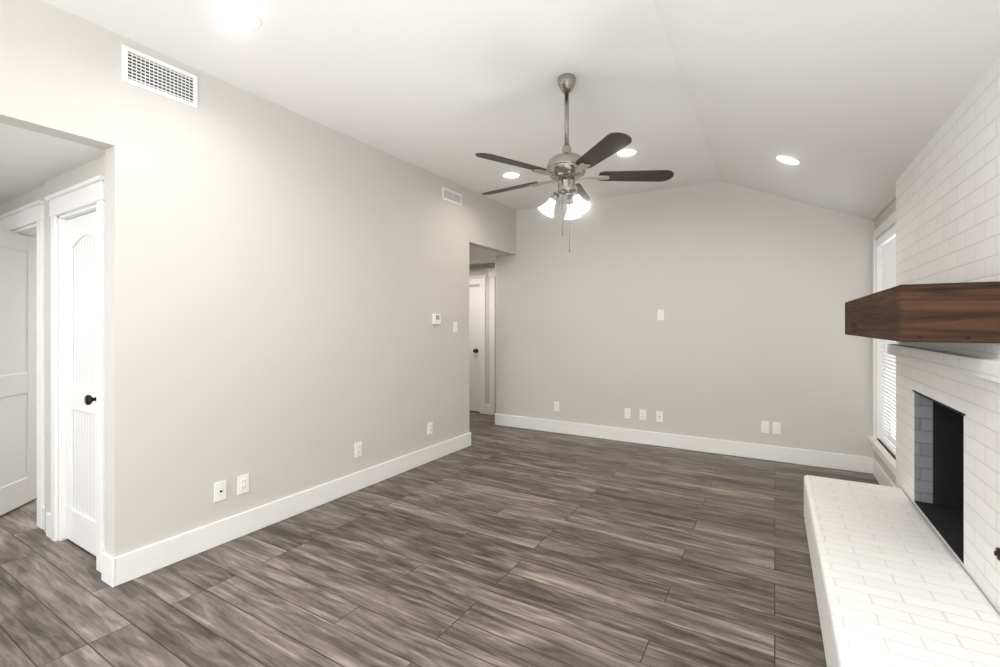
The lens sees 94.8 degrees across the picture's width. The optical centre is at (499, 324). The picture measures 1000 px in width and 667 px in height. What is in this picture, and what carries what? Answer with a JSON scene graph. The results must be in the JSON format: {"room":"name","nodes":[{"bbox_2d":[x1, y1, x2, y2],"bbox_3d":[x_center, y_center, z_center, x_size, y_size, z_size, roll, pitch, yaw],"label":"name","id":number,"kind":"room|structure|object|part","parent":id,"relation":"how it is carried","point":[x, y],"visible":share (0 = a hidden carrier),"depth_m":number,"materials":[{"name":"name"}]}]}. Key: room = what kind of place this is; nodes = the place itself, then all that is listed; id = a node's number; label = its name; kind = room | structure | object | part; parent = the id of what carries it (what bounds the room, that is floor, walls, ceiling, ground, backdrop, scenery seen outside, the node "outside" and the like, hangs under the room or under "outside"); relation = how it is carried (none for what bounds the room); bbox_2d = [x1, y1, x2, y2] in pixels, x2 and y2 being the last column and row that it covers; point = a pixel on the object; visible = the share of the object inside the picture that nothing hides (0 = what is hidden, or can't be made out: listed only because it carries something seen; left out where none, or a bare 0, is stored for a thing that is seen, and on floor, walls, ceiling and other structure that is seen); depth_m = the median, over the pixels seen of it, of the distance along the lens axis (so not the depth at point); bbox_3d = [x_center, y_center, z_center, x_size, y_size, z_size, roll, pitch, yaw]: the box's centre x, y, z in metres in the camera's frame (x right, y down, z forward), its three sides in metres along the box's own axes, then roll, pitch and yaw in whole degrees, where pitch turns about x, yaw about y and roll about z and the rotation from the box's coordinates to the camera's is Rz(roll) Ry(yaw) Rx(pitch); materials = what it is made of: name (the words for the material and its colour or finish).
{"room":"living room","nodes":[
{"label":"living room","id":0,"kind":"room"},
{"bbox_2d":[0,155,104,540],"bbox_3d":[-4.583,0.205,4.019,6.010,2.230,0.140,0,0,31],"label":"wall","id":1,"kind":"structure","parent":0,"point":[89,170],"depth_m":2.87,"materials":[{"name":"paint"}]},
{"bbox_2d":[0,229,36,515],"bbox_3d":[-3.429,0.324,3.110,0.601,1.968,0.592,0,0,31],"label":"bedroom door","id":2,"kind":"structure","parent":1,"relation":"in","point":[18,369],"depth_m":3.31,"materials":[{"name":"white wood"}]},
{"bbox_2d":[0,200,44,528],"bbox_3d":[-3.373,0.259,3.285,1.080,2.122,0.158,0,0,31],"label":"door frame","id":3,"kind":"structure","parent":1,"relation":"attached to","point":[30,214],"depth_m":2.99,"materials":[{"name":"white wood"}]},
{"bbox_2d":[45,175,104,572],"bbox_3d":[-2.413,0.267,2.689,0.810,2.107,0.158,0,0,31],"label":"trim","id":4,"kind":"structure","parent":1,"relation":"attached to","point":[85,194],"depth_m":2.76,"materials":[{"name":"white wood"}]},
{"bbox_2d":[66,211,95,555],"bbox_3d":[-2.426,0.332,2.665,0.580,1.953,0.102,0,0,31],"label":"closet door","id":5,"kind":"structure","parent":1,"relation":"in","point":[81,381],"depth_m":2.72,"materials":[{"name":"white wood"}]},
{"bbox_3d":[-2.242,0.410,2.535,0.064,0.064,0.067,0,0,31],"label":"knob","id":6,"kind":"part","parent":5,"relation":"part of","materials":[{"name":"brown metal"}]},
{"bbox_2d":[0,0,515,556],"bbox_3d":[-2.000,-0.080,2.365,0.120,2.800,8.410,0,0,31],"label":"wall","id":7,"kind":"structure","parent":0,"point":[282,286],"depth_m":2.90,"materials":[{"name":"paint"}]},
{"bbox_2d":[122,44,197,108],"bbox_3d":[-1.841,-1.343,2.506,0.010,0.185,0.355,0,0,31],"label":"air vent","id":8,"kind":"object","parent":7,"relation":"in","point":[150,74],"visible":1,"depth_m":2.49,"materials":[{"name":"white metal"}]},
{"bbox_2d":[214,480,225,501],"bbox_3d":[-1.680,1.000,2.768,0.016,0.115,0.070,0,0,31],"label":"outlet","id":9,"kind":"object","parent":7,"relation":"attached to","point":[220,491],"visible":1,"depth_m":2.76,"materials":[{"name":"white plastic"}]},
{"bbox_2d":[238,473,248,494],"bbox_3d":[-1.611,1.000,2.890,0.010,0.115,0.070,0,0,31],"label":"electrical outlet","id":10,"kind":"object","parent":7,"relation":"attached to","point":[243,483],"visible":1,"depth_m":2.89,"materials":[{"name":"white plastic"}]},
{"bbox_2d":[106,432,470,586],"bbox_3d":[-1.137,1.248,3.678,0.016,0.145,3.182,0,0,31],"label":"baseboard","id":11,"kind":"structure","parent":7,"relation":"attached to","point":[126,567],"depth_m":2.94,"materials":[{"name":"white wood"}]},
{"bbox_2d":[355,442,361,457],"bbox_3d":[-1.134,1.000,3.688,0.010,0.115,0.070,0,0,31],"label":"electrical outlet","id":12,"kind":"object","parent":7,"relation":"attached to","point":[358,449],"visible":1,"depth_m":3.69,"materials":[{"name":"white plastic"}]},
{"bbox_2d":[428,422,432,434],"bbox_3d":[-0.675,1.000,4.457,0.010,0.115,0.070,0,0,31],"label":"electrical outlet","id":13,"kind":"object","parent":7,"relation":"attached to","point":[430,427],"visible":1,"depth_m":4.45,"materials":[{"name":"white plastic"}]},
{"bbox_2d":[433,314,440,323],"bbox_3d":[-0.624,-0.060,4.531,0.022,0.100,0.100,0,0,31],"label":"thermostat","id":14,"kind":"object","parent":7,"relation":"attached to","point":[436,318],"visible":1,"depth_m":4.52,"materials":[{"name":"white plastic"}]},
{"bbox_2d":[442,187,461,205],"bbox_3d":[-0.493,-1.327,4.762,0.010,0.125,0.330,0,0,31],"label":"air vent","id":15,"kind":"object","parent":7,"relation":"in","point":[451,196],"visible":1,"depth_m":4.75,"materials":[{"name":"white metal"}]},
{"bbox_2d":[453,321,457,331],"bbox_3d":[-0.464,0.020,4.809,0.011,0.115,0.070,0,0,31],"label":"light switch","id":16,"kind":"object","parent":7,"relation":"attached to","point":[455,326],"visible":1,"depth_m":4.80,"materials":[{"name":"white plastic"}]},
{"bbox_2d":[0,411,879,666],"bbox_3d":[-1.825,1.370,3.769,11.000,0.100,11.400,0,0,31],"label":"floor","id":17,"kind":"structure","parent":0,"point":[493,545],"depth_m":2.40,"materials":[{"name":"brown wood"}]},
{"bbox_2d":[804,475,999,666],"bbox_3d":[0.519,1.170,0.034,0.517,0.300,6.970,0,0,31],"label":"hearth","id":18,"kind":"object","parent":17,"relation":"on","point":[895,585],"visible":1,"depth_m":1.80,"materials":[{"name":"white brick"}]},
{"bbox_2d":[469,263,495,413],"bbox_3d":[-0.548,0.205,7.107,2.130,2.230,0.120,0,0,31],"label":"wall","id":19,"kind":"structure","parent":0,"point":[478,270],"depth_m":6.81,"materials":[{"name":"paint"}]},
{"bbox_2d":[469,286,479,411],"bbox_3d":[-0.628,0.359,7.101,0.760,1.898,0.102,0,0,31],"label":"hall door","id":20,"kind":"structure","parent":19,"relation":"in","point":[474,348],"depth_m":6.98,"materials":[{"name":"white wood"}]},
{"bbox_3d":[-0.371,0.390,6.926,0.064,0.064,0.067,0,0,31],"label":"knob","id":21,"kind":"part","parent":20,"relation":"part of","materials":[{"name":"brown metal"}]},
{"bbox_2d":[469,268,495,414],"bbox_3d":[-0.404,0.244,6.997,1.530,2.152,0.160,0,0,31],"label":"door frame","id":22,"kind":"structure","parent":19,"relation":"attached to","point":[480,281],"depth_m":6.83,"materials":[{"name":"white wood"}]},
{"bbox_2d":[0,0,999,264],"bbox_3d":[-2.286,-1.245,4.091,9.880,0.670,11.320,0,0,31],"label":"ceiling","id":23,"kind":"structure","parent":0,"point":[852,105],"depth_m":2.55,"materials":[{"name":"paint"}]},
{"bbox_2d":[214,2,260,30],"bbox_3d":[-1.256,-1.474,2.206,0.200,0.009,0.200,0,0,31],"label":"recessed light","id":24,"kind":"object","parent":23,"relation":"in","point":[237,16],"visible":1,"depth_m":2.20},
{"bbox_2d":[501,172,520,178],"bbox_3d":[0.111,-1.474,4.535,0.200,0.009,0.200,0,0,31],"label":"recessed light","id":25,"kind":"object","parent":23,"relation":"in","point":[510,175],"visible":1,"depth_m":4.54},
{"bbox_2d":[475,73,673,251],"bbox_3d":[0.377,-0.954,2.789,1.189,1.052,1.207,0,0,31],"label":"ceiling fan","id":26,"kind":"object","parent":23,"relation":"hanging from","point":[566,168],"visible":1,"depth_m":2.70,"materials":[{"name":"silver metal"}]},
{"bbox_2d":[615,148,638,156],"bbox_3d":[1.085,-1.474,3.942,0.200,0.009,0.200,0,0,31],"label":"recessed light","id":27,"kind":"object","parent":23,"relation":"in","point":[627,152],"visible":0.9,"depth_m":3.94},
{"bbox_2d":[774,154,801,165],"bbox_3d":[2.133,-1.223,3.409,0.182,0.086,0.200,0,0,31],"label":"recessed light","id":28,"kind":"object","parent":23,"relation":"in","point":[786,159],"visible":1,"depth_m":3.40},
{"bbox_2d":[496,181,873,456],"bbox_3d":[1.881,-0.090,5.265,4.170,2.820,0.550,0,0,31],"label":"wall","id":29,"kind":"structure","parent":0,"point":[749,292],"depth_m":4.84,"materials":[{"name":"paint"}]},
{"bbox_2d":[554,402,558,410],"bbox_3d":[0.695,1.000,5.648,0.070,0.115,0.010,0,0,31],"label":"electrical outlet","id":30,"kind":"object","parent":29,"relation":"attached to","point":[556,406],"visible":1,"depth_m":5.65,"materials":[{"name":"white plastic"}]},
{"bbox_2d":[624,408,630,418],"bbox_3d":[1.441,1.000,5.201,0.070,0.115,0.011,0,0,31],"label":"electrical outlet","id":31,"kind":"object","parent":29,"relation":"attached to","point":[627,413],"visible":1,"depth_m":5.20,"materials":[{"name":"white plastic"}]},
{"bbox_2d":[640,409,645,419],"bbox_3d":[1.587,1.000,5.115,0.070,0.115,0.010,0,0,31],"label":"electrical outlet","id":32,"kind":"object","parent":29,"relation":"attached to","point":[642,414],"visible":1,"depth_m":5.11,"materials":[{"name":"white plastic"}]},
{"bbox_2d":[656,411,662,421],"bbox_3d":[1.740,1.000,5.020,0.070,0.115,0.016,0,0,31],"label":"electrical outlet","id":33,"kind":"object","parent":29,"relation":"attached to","point":[659,416],"visible":1,"depth_m":5.02,"materials":[{"name":"white plastic"}]},
{"bbox_2d":[657,310,663,319],"bbox_3d":[1.750,-0.110,5.017,0.070,0.115,0.011,0,0,31],"label":"light switch","id":34,"kind":"object","parent":29,"relation":"attached to","point":[660,314],"visible":1,"depth_m":5.01,"materials":[{"name":"white plastic"}]},
{"bbox_2d":[495,414,869,472],"bbox_3d":[1.625,1.248,5.086,3.946,0.145,0.020,0,0,31],"label":"baseboard","id":35,"kind":"structure","parent":29,"relation":"attached to","point":[847,462],"depth_m":4.80,"materials":[{"name":"white wood"}]},
{"bbox_2d":[761,421,768,432],"bbox_3d":[2.600,1.000,4.509,0.070,0.115,0.011,0,0,31],"label":"electrical outlet","id":36,"kind":"object","parent":29,"relation":"attached to","point":[764,426],"visible":1,"depth_m":4.51,"materials":[{"name":"white plastic"}]},
{"bbox_2d":[772,422,780,433],"bbox_3d":[2.682,1.000,4.460,0.070,0.115,0.011,0,0,31],"label":"electrical outlet","id":37,"kind":"object","parent":29,"relation":"attached to","point":[776,427],"visible":1,"depth_m":4.46,"materials":[{"name":"white plastic"}]},
{"bbox_2d":[874,199,895,485],"bbox_3d":[3.088,0.160,3.572,0.120,2.320,1.360,0,0,31],"label":"wall","id":38,"kind":"structure","parent":0,"point":[885,214],"depth_m":3.68,"materials":[{"name":"paint"}]},
{"bbox_2d":[868,211,895,476],"bbox_3d":[3.053,0.135,3.555,0.165,1.910,1.215,0,0,31],"label":"window","id":39,"kind":"structure","parent":38,"relation":"in","point":[886,457],"depth_m":3.99,"materials":[{"name":"white wood"}]},
{"bbox_2d":[877,225,895,454],"bbox_3d":[3.052,0.124,3.556,0.067,1.724,1.025,0,0,31],"label":"window blinds","id":40,"kind":"object","parent":39,"relation":"attached to","point":[887,240],"visible":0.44,"depth_m":3.74,"materials":[{"name":"white plastic"}]},
{"bbox_2d":[870,457,895,486],"bbox_3d":[2.993,1.248,3.544,0.016,0.145,1.214,0,0,31],"label":"baseboard","id":41,"kind":"structure","parent":38,"relation":"attached to","point":[883,479],"depth_m":3.81,"materials":[{"name":"white wood"}]},
{"bbox_2d":[896,58,999,615],"bbox_3d":[1.030,0.170,-0.167,0.560,2.300,7.170,0,0,31],"label":"brick wall","id":42,"kind":"structure","parent":0,"point":[948,205],"depth_m":1.94,"materials":[{"name":"white brick"}]},
{"bbox_2d":[845,281,999,342],"bbox_3d":[2.059,-0.045,2.379,0.282,0.220,1.603,0,0,31],"label":"mantel shelf","id":43,"kind":"object","parent":42,"relation":"attached to","point":[966,312],"visible":1,"depth_m":1.72,"materials":[{"name":"brown wood"}]},
{"bbox_2d":[912,390,964,415],"bbox_3d":[2.203,0.380,2.295,0.052,0.008,0.860,0,0,31],"label":"trim","id":44,"kind":"structure","parent":42,"relation":"attached to","point":[957,411],"depth_m":2.21,"materials":[{"name":"black metal"}]},
{"bbox_2d":[914,392,963,563],"bbox_3d":[2.376,0.700,2.192,0.448,0.640,0.820,0,0,31],"label":"fireplace","id":45,"kind":"object","parent":42,"relation":"in","point":[938,464],"depth_m":2.58,"materials":[{"name":"black metal"}]},
{"bbox_2d":[887,344,999,382],"bbox_3d":[2.147,0.160,2.282,0.055,0.070,1.820,0,0,31],"label":"trim","id":46,"kind":"structure","parent":42,"relation":"attached to","point":[983,368],"depth_m":1.95,"materials":[{"name":"white wood"}]},
{"bbox_2d":[994,547,999,560],"bbox_3d":[1.782,0.820,1.650,0.012,0.044,0.044,0,0,31],"label":"gas valve","id":47,"kind":"object","parent":42,"relation":"attached to","point":[997,552],"visible":0.98,"depth_m":1.65,"materials":[{"name":"brown metal"}]}
]}

